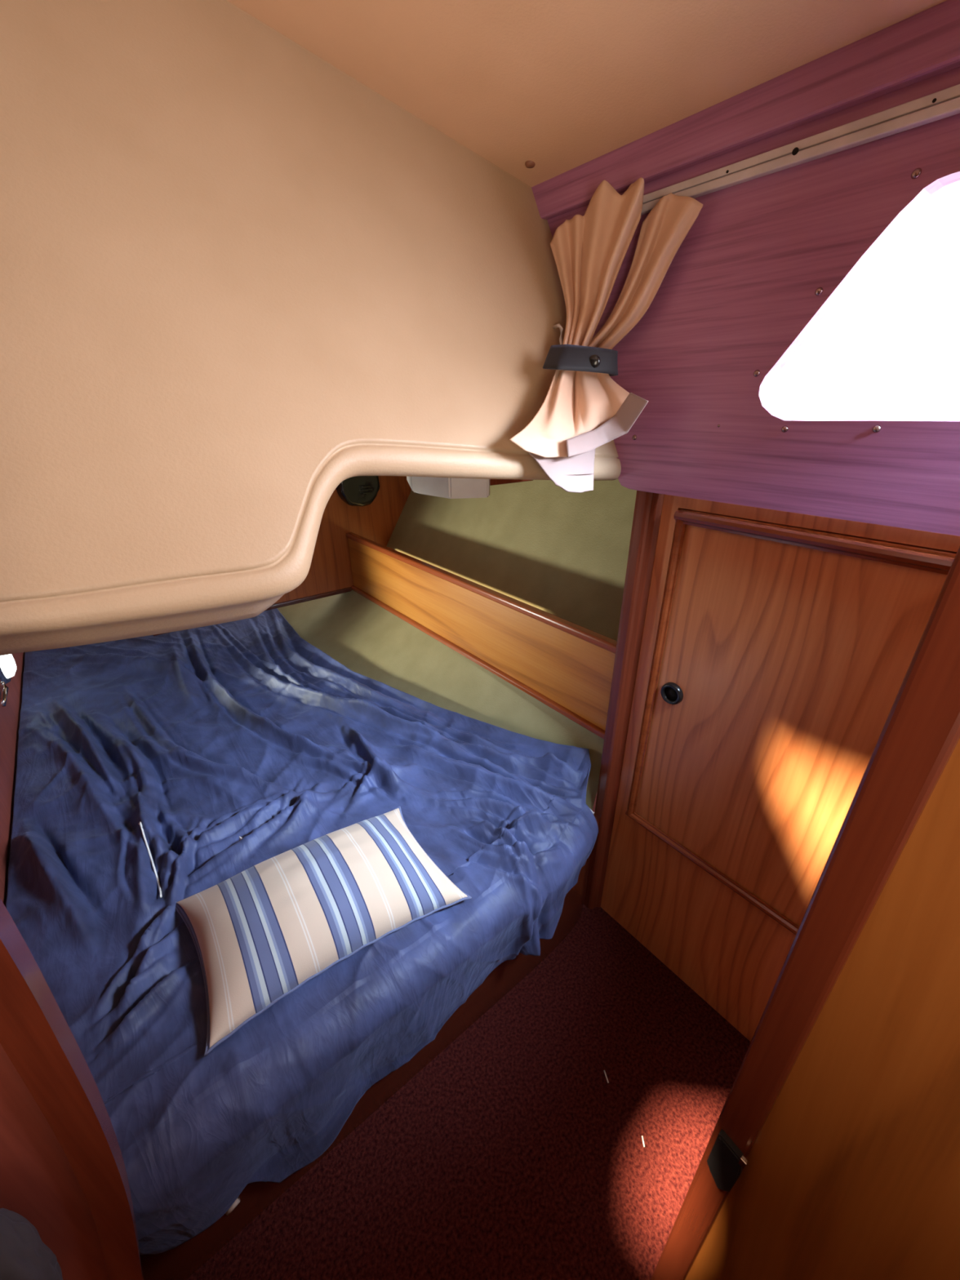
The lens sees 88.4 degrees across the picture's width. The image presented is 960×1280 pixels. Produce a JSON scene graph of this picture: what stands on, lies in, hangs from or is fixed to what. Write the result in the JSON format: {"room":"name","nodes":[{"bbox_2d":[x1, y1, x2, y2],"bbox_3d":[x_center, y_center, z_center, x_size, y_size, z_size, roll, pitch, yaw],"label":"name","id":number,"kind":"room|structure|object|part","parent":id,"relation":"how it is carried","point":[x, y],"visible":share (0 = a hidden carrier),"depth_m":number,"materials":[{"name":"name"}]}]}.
{"room":"ship interior","nodes":[
{"label":"ship interior","id":0,"kind":"room"},
{"bbox_2d":[0,652,25,906],"bbox_3d":[-1.316,0.251,1.303,0.038,1.282,2.460,-19,31,-34],"label":"wall","id":1,"kind":"structure","parent":0,"point":[10,714],"depth_m":1.38,"materials":[{"name":"brown wood"}]},
{"bbox_2d":[0,653,16,706],"bbox_3d":[-1.514,0.098,1.571,0.042,0.137,0.273,-18,31,-33],"label":"wall lamp","id":2,"kind":"object","parent":1,"relation":"attached to","point":[7,664],"visible":0.87,"depth_m":1.59,"materials":[{"name":"white"}]},
{"bbox_2d":[0,1044,108,1279],"bbox_3d":[-0.847,0.469,0.120,1.127,1.900,0.019,-19,31,-34],"label":"wall partition","id":3,"kind":"structure","parent":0,"point":[38,1183],"depth_m":0.50,"materials":[{"name":"brown wood"}]},
{"bbox_2d":[0,1208,62,1279],"bbox_3d":[-0.452,0.600,0.464,0.068,0.245,0.055,-19,31,-34],"label":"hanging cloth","id":4,"kind":"object","parent":3,"relation":"hanging from","point":[24,1255],"visible":1,"depth_m":0.46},
{"bbox_2d":[0,897,143,1279],"bbox_3d":[-0.441,0.331,0.411,0.124,1.900,0.040,-19,31,-34],"label":"trim","id":5,"kind":"structure","parent":3,"relation":"attached to","point":[36,1036],"depth_m":0.48,"materials":[{"name":"brown wood"}]},
{"bbox_2d":[0,0,621,655],"bbox_3d":[-1.302,-0.850,1.075,2.196,1.145,2.468,-19,31,-34],"label":"wall","id":6,"kind":"structure","parent":0,"point":[242,282],"depth_m":0.63,"materials":[{"name":"beige plastic"}]},
{"bbox_2d":[406,475,533,498],"bbox_3d":[-0.064,-0.441,1.292,0.279,0.079,0.368,-19,31,-34],"label":"light","id":7,"kind":"object","parent":6,"relation":"attached to","point":[445,487],"visible":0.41,"depth_m":1.15,"materials":[{"name":"plastic"}]},
{"bbox_2d":[274,475,411,604],"bbox_3d":[-0.763,-0.533,2.187,1.368,0.714,0.028,-19,31,-34],"label":"wall","id":8,"kind":"structure","parent":0,"point":[331,569],"depth_m":2.32,"materials":[{"name":"brown wood"}]},
{"bbox_2d":[336,475,379,506],"bbox_3d":[-0.548,-0.706,2.238,0.203,0.202,0.052,-19,31,-34],"label":"speaker","id":9,"kind":"object","parent":8,"relation":"attached to","point":[358,491],"visible":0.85,"depth_m":2.24},
{"bbox_2d":[277,590,604,810],"bbox_3d":[-0.504,0.074,2.089,0.408,0.361,2.263,-19,31,-34],"label":"wall","id":10,"kind":"structure","parent":0,"point":[371,641],"depth_m":1.84,"materials":[{"name":"green fabric"}]},
{"bbox_2d":[153,586,352,635],"bbox_3d":[-0.965,-0.143,2.187,0.846,0.019,0.048,-19,31,-34],"label":"trim","id":11,"kind":"structure","parent":10,"relation":"attached to","point":[278,605],"depth_m":2.28,"materials":[{"name":"brown wood"}]},
{"bbox_2d":[186,791,751,1279],"bbox_3d":[-0.406,0.996,1.295,2.936,0.057,4.218,-19,31,-34],"label":"floor","id":12,"kind":"structure","parent":0,"point":[512,1154],"depth_m":1.05,"materials":[{"name":"red carpet"}]},
{"bbox_2d":[139,812,599,1279],"bbox_3d":[-0.828,0.473,1.893,1.271,0.377,2.270,-19,31,-34],"label":"bed base","id":13,"kind":"object","parent":12,"relation":"on","point":[179,1263],"visible":0.14,"depth_m":1.09,"materials":[{"name":"brown wood"}]},
{"bbox_2d":[5,608,598,1255],"bbox_3d":[-0.784,0.355,1.786,1.271,0.481,2.305,-19,31,-34],"label":"sheet","id":14,"kind":"object","parent":13,"relation":"on","point":[206,738],"visible":0.84,"depth_m":1.12,"materials":[{"name":"blue fabric"}]},
{"bbox_2d":[137,821,162,897],"bbox_3d":[-0.728,0.481,1.090,0.010,0.064,0.207,-19,31,-34],"label":"thread","id":15,"kind":"object","parent":14,"relation":"on","point":[140,824],"visible":1,"depth_m":1.09},
{"bbox_2d":[175,806,471,1056],"bbox_3d":[-0.321,0.491,0.985,0.514,0.119,0.326,-16,30,-30],"label":"cushion","id":16,"kind":"object","parent":14,"relation":"on","point":[260,934],"visible":1,"depth_m":0.92,"materials":[{"name":"fabric"}]},
{"bbox_3d":[-0.135,0.691,1.039,1.269,0.041,0.078,-20,32,-36],"label":"rail","id":17,"kind":"part","parent":13,"relation":"part of","materials":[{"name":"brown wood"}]},
{"bbox_2d":[600,494,959,1041],"bbox_3d":[0.826,0.489,0.799,0.064,1.282,1.482,-19,31,-34],"label":"door","id":18,"kind":"structure","parent":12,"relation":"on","point":[778,648],"depth_m":1.01,"materials":[{"name":"brown wood"}]},
{"bbox_3d":[0.439,0.123,1.131,0.013,0.053,0.053,-19,31,-34],"label":"finger pull","id":19,"kind":"part","parent":18,"relation":"part of","materials":[{"name":"black plastic"}]},
{"bbox_3d":[0.583,0.191,0.991,0.022,0.816,0.541,-19,31,-34],"label":"door","id":20,"kind":"part","parent":18,"relation":"part of","materials":[{"name":"brown wood"}]},
{"bbox_2d":[650,546,959,1279],"bbox_3d":[0.546,0.461,0.232,0.044,1.791,0.764,-19,31,-34],"label":"door","id":21,"kind":"structure","parent":12,"relation":"on","point":[832,1152],"depth_m":0.45,"materials":[{"name":"brown wood"}]},
{"bbox_3d":[0.561,0.465,0.223,0.022,1.791,0.730,-19,31,-34],"label":"door panel","id":22,"kind":"part","parent":21,"relation":"part of","materials":[{"name":"brown wood"}]},
{"bbox_2d":[386,478,636,640],"bbox_3d":[0.106,-0.384,1.869,0.484,0.732,1.624,-19,31,-34],"label":"wall","id":23,"kind":"structure","parent":0,"point":[538,544],"depth_m":1.78,"materials":[{"name":"green fabric"}]},
{"bbox_2d":[346,532,617,739],"bbox_3d":[-0.084,-0.133,1.850,0.158,0.277,1.563,-19,31,-34],"label":"shelf","id":24,"kind":"object","parent":23,"relation":"attached to","point":[565,665],"visible":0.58,"depth_m":1.59,"materials":[{"name":"brown wood"}]},
{"bbox_3d":[-0.128,-0.001,1.873,0.044,0.019,1.563,-19,31,-34],"label":"trim","id":25,"kind":"part","parent":24,"relation":"part of","materials":[{"name":"brown wood"}]},
{"bbox_3d":[-0.127,-0.232,1.764,0.034,0.024,1.563,-19,31,-34],"label":"trim","id":26,"kind":"part","parent":24,"relation":"part of","materials":[{"name":"brown wood"}]},
{"bbox_2d":[226,0,946,186],"bbox_3d":[-0.167,-0.559,-0.311,2.252,0.504,2.612,-19,31,-34],"label":"ceiling","id":27,"kind":"structure","parent":0,"point":[540,91],"depth_m":0.70,"materials":[{"name":"beige paint"}]},
{"bbox_2d":[546,66,959,536],"bbox_3d":[0.804,-0.335,0.370,0.037,0.603,2.214,-19,31,-34],"label":"wall","id":28,"kind":"structure","parent":0,"point":[763,260],"depth_m":0.76,"materials":[{"name":"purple wood"}]},
{"bbox_2d":[583,490,664,909],"bbox_3d":[0.359,0.257,1.296,0.053,1.278,0.049,-19,31,-34],"label":"trim","id":29,"kind":"structure","parent":28,"relation":"attached to","point":[648,505],"depth_m":1.20,"materials":[{"name":"brown wood"}]},
{"bbox_2d":[531,0,959,220],"bbox_3d":[0.789,-0.555,0.246,0.021,0.100,2.204,-19,31,-34],"label":"trim","id":30,"kind":"structure","parent":28,"relation":"attached to","point":[922,46],"depth_m":0.67,"materials":[{"name":"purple wood"}]},
{"bbox_2d":[640,84,959,215],"bbox_3d":[0.811,-0.472,0.258,0.015,0.025,2.042,-19,31,-34],"label":"track","id":31,"kind":"object","parent":28,"relation":"attached to","point":[945,103],"visible":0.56,"depth_m":0.66,"materials":[{"name":"metal"}]},
{"bbox_2d":[509,177,702,493],"bbox_3d":[0.138,-0.521,0.867,0.304,0.490,0.300,-19,31,-34],"label":"curtain","id":32,"kind":"object","parent":31,"relation":"hanging from","point":[580,412],"visible":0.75,"depth_m":0.89,"materials":[{"name":"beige fabric"}]},
{"bbox_2d":[542,323,617,376],"bbox_3d":[0.163,-0.542,0.916,0.152,0.094,0.164,-19,31,-34],"label":"tieback","id":33,"kind":"object","parent":32,"relation":"attached to","point":[559,357],"visible":1,"depth_m":0.87,"materials":[{"name":"black leather"}]}
]}

